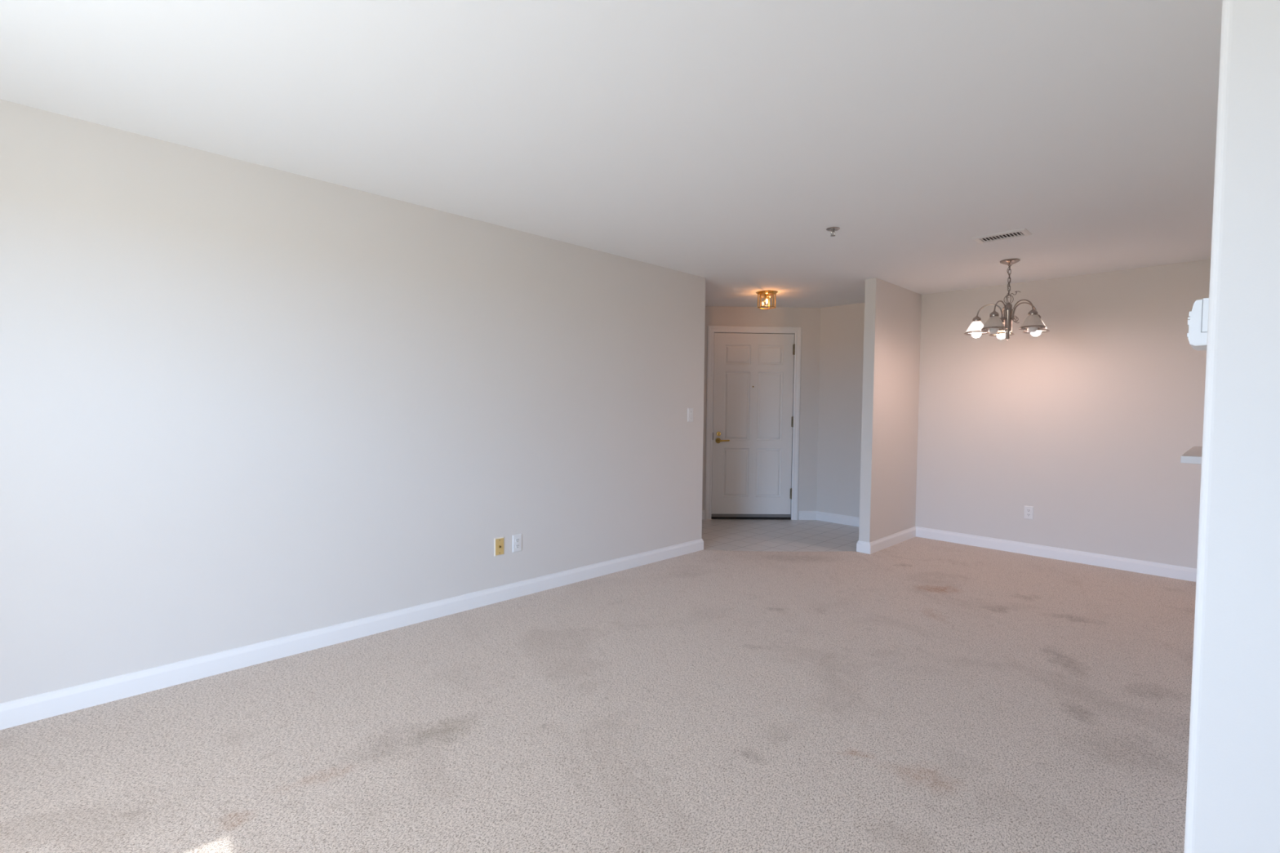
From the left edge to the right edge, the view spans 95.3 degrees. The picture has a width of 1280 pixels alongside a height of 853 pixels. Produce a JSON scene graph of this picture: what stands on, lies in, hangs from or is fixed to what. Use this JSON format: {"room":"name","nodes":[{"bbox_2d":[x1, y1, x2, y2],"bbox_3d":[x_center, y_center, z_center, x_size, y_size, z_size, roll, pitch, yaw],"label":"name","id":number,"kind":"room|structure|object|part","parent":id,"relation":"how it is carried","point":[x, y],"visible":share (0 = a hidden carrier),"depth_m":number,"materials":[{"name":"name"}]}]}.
{"room":"empty living room","nodes":[
{"label":"empty living room","id":0,"kind":"room"},
{"bbox_2d":[0,98,705,703],"bbox_3d":[-1.354,-0.053,3.438,5.263,2.460,0.115,-1,3,-44],"label":"wall","id":1,"kind":"structure","parent":0,"point":[242,403],"depth_m":2.92,"materials":[{"name":"white paint"}]},
{"bbox_2d":[0,538,703,729],"bbox_3d":[-1.362,1.107,3.483,5.277,0.104,0.143,-1,3,-44],"label":"baseboard","id":2,"kind":"structure","parent":1,"relation":"attached to","point":[24,710],"depth_m":2.96,"materials":[{"name":"white paint"}]},
{"bbox_2d":[493,536,504,556],"bbox_3d":[-0.916,0.786,3.811,0.073,0.118,0.018,-1,3,-44],"label":"cable plate","id":3,"kind":"object","parent":1,"relation":"attached to","point":[499,543],"visible":1,"depth_m":3.81,"materials":[{"name":"gold metal"}]},
{"bbox_2d":[512,533,521,552],"bbox_3d":[-0.822,0.782,3.909,0.073,0.118,0.009,-1,3,-44],"label":"power outlet","id":4,"kind":"object","parent":1,"relation":"attached to","point":[517,539],"visible":1,"depth_m":3.90,"materials":[{"name":"white plastic"}]},
{"bbox_2d":[687,408,693,422],"bbox_3d":[0.447,-0.101,5.101,0.073,0.118,0.016,-1,3,-44],"label":"light switch","id":5,"kind":"object","parent":1,"relation":"attached to","point":[690,411],"visible":1,"depth_m":5.10,"materials":[{"name":"white plastic"}]},
{"bbox_2d":[0,519,1195,852],"bbox_3d":[0.451,1.215,3.220,7.500,0.060,7.200,-1,3,-44],"label":"floor","id":6,"kind":"structure","parent":0,"point":[915,695],"depth_m":2.35,"materials":[{"name":"beige carpet"}]},
{"bbox_2d":[0,0,1222,307],"bbox_3d":[0.514,-1.311,3.095,7.900,0.120,7.500,-1,3,-44],"label":"ceiling","id":7,"kind":"structure","parent":0,"point":[721,142],"depth_m":2.28,"materials":[{"name":"white paint"}]},
{"bbox_2d":[755,289,777,309],"bbox_3d":[1.264,-1.260,5.815,0.212,0.158,0.212,-1,3,-44],"label":"ceiling light","id":8,"kind":"object","parent":7,"relation":"attached to","point":[766,294],"visible":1,"depth_m":5.79,"materials":[{"name":"gold metal"}]},
{"bbox_3d":[1.265,-1.327,5.813,0.212,0.024,0.212,-1,3,-44],"label":"plate","id":9,"kind":"part","parent":8,"relation":"part of","materials":[{"name":"gold metal"}]},
{"bbox_2d":[826,226,839,236],"bbox_3d":[1.235,-1.243,3.731,0.084,0.046,0.084,-1,3,-44],"label":"sprinkler","id":10,"kind":"object","parent":7,"relation":"attached to","point":[832,229],"visible":1,"depth_m":3.72,"materials":[{"name":"silver metal"}]},
{"bbox_2d":[971,227,1031,243],"bbox_3d":[2.382,-1.252,3.842,0.172,0.009,0.304,-1,3,-44],"label":"ceiling vent","id":11,"kind":"object","parent":7,"relation":"in","point":[1022,232],"visible":1,"depth_m":3.83,"materials":[{"name":"white metal"}]},
{"bbox_2d":[964,258,1049,340],"bbox_3d":[2.820,-0.967,4.475,0.556,0.613,0.576,-1,2,-33],"label":"chandelier","id":12,"kind":"object","parent":7,"relation":"hanging from","point":[1001,327],"visible":1,"depth_m":4.46,"materials":[{"name":"silver metal"}]},
{"bbox_3d":[2.670,-0.789,4.625,0.155,0.089,0.155,-1,3,-44],"label":"lamp shade","id":13,"kind":"part","parent":12,"relation":"part of","materials":[{"name":"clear glass"}]},
{"bbox_3d":[2.670,-0.767,4.625,0.066,0.126,0.066,-1,3,-44],"label":"bulb","id":14,"kind":"part","parent":12,"relation":"part of","materials":[{"name":"white glass"}]},
{"bbox_3d":[2.741,-0.893,4.565,0.189,0.136,0.009,2,3,39],"label":"arm","id":15,"kind":"part","parent":12,"relation":"part of","materials":[{"name":"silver metal"}]},
{"bbox_3d":[2.658,-0.758,4.378,0.066,0.126,0.066,-1,3,-44],"label":"bulb","id":16,"kind":"part","parent":12,"relation":"part of","materials":[{"name":"white glass"}]},
{"bbox_3d":[2.658,-0.781,4.377,0.155,0.089,0.155,-1,3,-44],"label":"lamp shade","id":17,"kind":"part","parent":12,"relation":"part of","materials":[{"name":"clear glass"}]},
{"bbox_3d":[2.735,-0.888,4.423,0.186,0.136,0.045,-1,3,-44],"label":"arm","id":18,"kind":"part","parent":12,"relation":"part of","materials":[{"name":"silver metal"}]},
{"bbox_3d":[2.909,-0.766,4.690,0.066,0.126,0.066,-1,3,-44],"label":"bulb","id":19,"kind":"part","parent":12,"relation":"part of","materials":[{"name":"white glass"}]},
{"bbox_3d":[2.867,-0.885,4.372,0.009,0.136,0.189,0,2,-15],"label":"arm","id":20,"kind":"part","parent":12,"relation":"part of","materials":[{"name":"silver metal"}]},
{"bbox_3d":[2.957,-0.888,4.483,0.189,0.136,0.009,1,2,3],"label":"arm","id":21,"kind":"part","parent":12,"relation":"part of","materials":[{"name":"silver metal"}]},
{"bbox_3d":[2.889,-0.752,4.290,0.066,0.126,0.066,-1,3,-44],"label":"bulb","id":22,"kind":"part","parent":12,"relation":"part of","materials":[{"name":"white glass"}]},
{"bbox_3d":[2.890,-0.775,4.289,0.155,0.089,0.155,-1,3,-44],"label":"lamp shade","id":23,"kind":"part","parent":12,"relation":"part of","materials":[{"name":"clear glass"}]},
{"bbox_3d":[3.045,-0.758,4.483,0.066,0.126,0.066,-1,3,-44],"label":"bulb","id":24,"kind":"part","parent":12,"relation":"part of","materials":[{"name":"white glass"}]},
{"bbox_2d":[702,306,820,519],"bbox_3d":[1.009,-0.144,6.761,2.100,2.460,0.120,1,2,-2],"label":"wall","id":25,"kind":"structure","parent":0,"point":[806,318],"depth_m":6.70,"materials":[{"name":"white paint"}]},
{"bbox_2d":[702,510,705,519],"bbox_3d":[0.358,1.015,6.718,0.780,0.104,0.014,1,2,-2],"label":"baseboard","id":26,"kind":"structure","parent":25,"relation":"attached to","point":[703,511],"depth_m":6.72,"materials":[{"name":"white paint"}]},
{"bbox_2d":[711,516,791,519],"bbox_3d":[1.286,1.063,6.800,0.929,0.024,0.104,1,2,-2],"label":"trim","id":27,"kind":"structure","parent":25,"relation":"attached to","point":[712,517],"depth_m":6.75,"materials":[{"name":"black rubber"}]},
{"bbox_2d":[711,333,795,517],"bbox_3d":[1.302,-0.008,6.708,0.934,2.116,0.108,1,2,-2],"label":"door","id":28,"kind":"structure","parent":25,"relation":"in","point":[753,418],"depth_m":6.72,"materials":[{"name":"white paint"}]},
{"bbox_2d":[704,325,801,519],"bbox_3d":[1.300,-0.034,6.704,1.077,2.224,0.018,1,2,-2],"label":"trim","id":29,"kind":"structure","parent":25,"relation":"attached to","point":[797,331],"depth_m":6.69,"materials":[{"name":"white paint"}]},
{"bbox_2d":[798,511,859,526],"bbox_3d":[2.338,1.047,6.448,1.179,0.104,0.145,2,3,38],"label":"baseboard","id":30,"kind":"structure","parent":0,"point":[802,515],"depth_m":6.64,"materials":[{"name":"white paint"}]},
{"bbox_2d":[816,302,864,517],"bbox_3d":[2.433,-0.117,6.433,0.120,2.460,1.146,-1,3,-44],"label":"wall","id":31,"kind":"structure","parent":0,"point":[842,326],"depth_m":6.54,"materials":[{"name":"white paint"}]},
{"bbox_2d":[858,277,921,542],"bbox_3d":[2.407,-0.086,5.566,1.072,2.460,0.100,-1,3,-44],"label":"wall partition","id":32,"kind":"structure","parent":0,"point":[892,312],"depth_m":5.39,"materials":[{"name":"white paint"}]},
{"bbox_2d":[856,526,915,554],"bbox_3d":[2.400,1.074,5.612,1.114,0.104,0.128,-1,3,-44],"label":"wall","id":33,"kind":"structure","parent":32,"relation":"attached to","point":[869,548],"depth_m":5.40,"materials":[{"name":"white paint"}]},
{"bbox_2d":[915,258,1210,568],"bbox_3d":[4.190,-0.031,4.564,0.120,2.460,3.985,-1,3,-44],"label":"wall","id":34,"kind":"structure","parent":0,"point":[1087,422],"depth_m":4.98,"materials":[{"name":"white paint"}]},
{"bbox_2d":[1023,505,1033,519],"bbox_3d":[3.480,0.771,5.219,0.009,0.118,0.073,-1,3,-44],"label":"power outlet","id":35,"kind":"object","parent":34,"relation":"attached to","point":[1028,510],"visible":1,"depth_m":5.22,"materials":[{"name":"white plastic"}]},
{"bbox_2d":[915,526,1196,582],"bbox_3d":[3.567,1.104,5.133,0.014,0.104,2.216,-1,3,-44],"label":"baseboard","id":36,"kind":"structure","parent":34,"relation":"attached to","point":[1184,573],"depth_m":5.02,"materials":[{"name":"white paint"}]},
{"bbox_2d":[1183,0,1279,852],"bbox_3d":[1.914,0.039,1.841,2.810,2.460,0.115,-1,3,-44],"label":"wall","id":37,"kind":"structure","parent":0,"point":[1233,798],"depth_m":0.87,"materials":[{"name":"white paint"}]},
{"bbox_2d":[1186,297,1208,351],"bbox_3d":[1.098,-0.197,1.139,0.131,0.088,0.036,-1,3,-44],"label":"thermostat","id":38,"kind":"object","parent":37,"relation":"attached to","point":[1197,322],"visible":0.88,"depth_m":1.10,"materials":[{"name":"white plastic"}]},
{"bbox_3d":[1.105,-0.209,1.132,0.131,0.063,0.016,-1,3,-44],"label":"plate","id":39,"kind":"part","parent":38,"relation":"part of","materials":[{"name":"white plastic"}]},
{"bbox_3d":[3.324,0.710,3.248,1.150,1.052,0.115,-1,3,-44],"label":"wall","id":40,"kind":"structure","parent":0,"visible":0},
{"bbox_2d":[1180,446,1202,464],"bbox_3d":[3.346,0.165,3.213,1.210,0.038,0.479,-1,3,-44],"label":"countertop","id":41,"kind":"structure","parent":40,"relation":"on","point":[1193,455],"depth_m":2.96,"materials":[{"name":"white laminate"}]}
]}

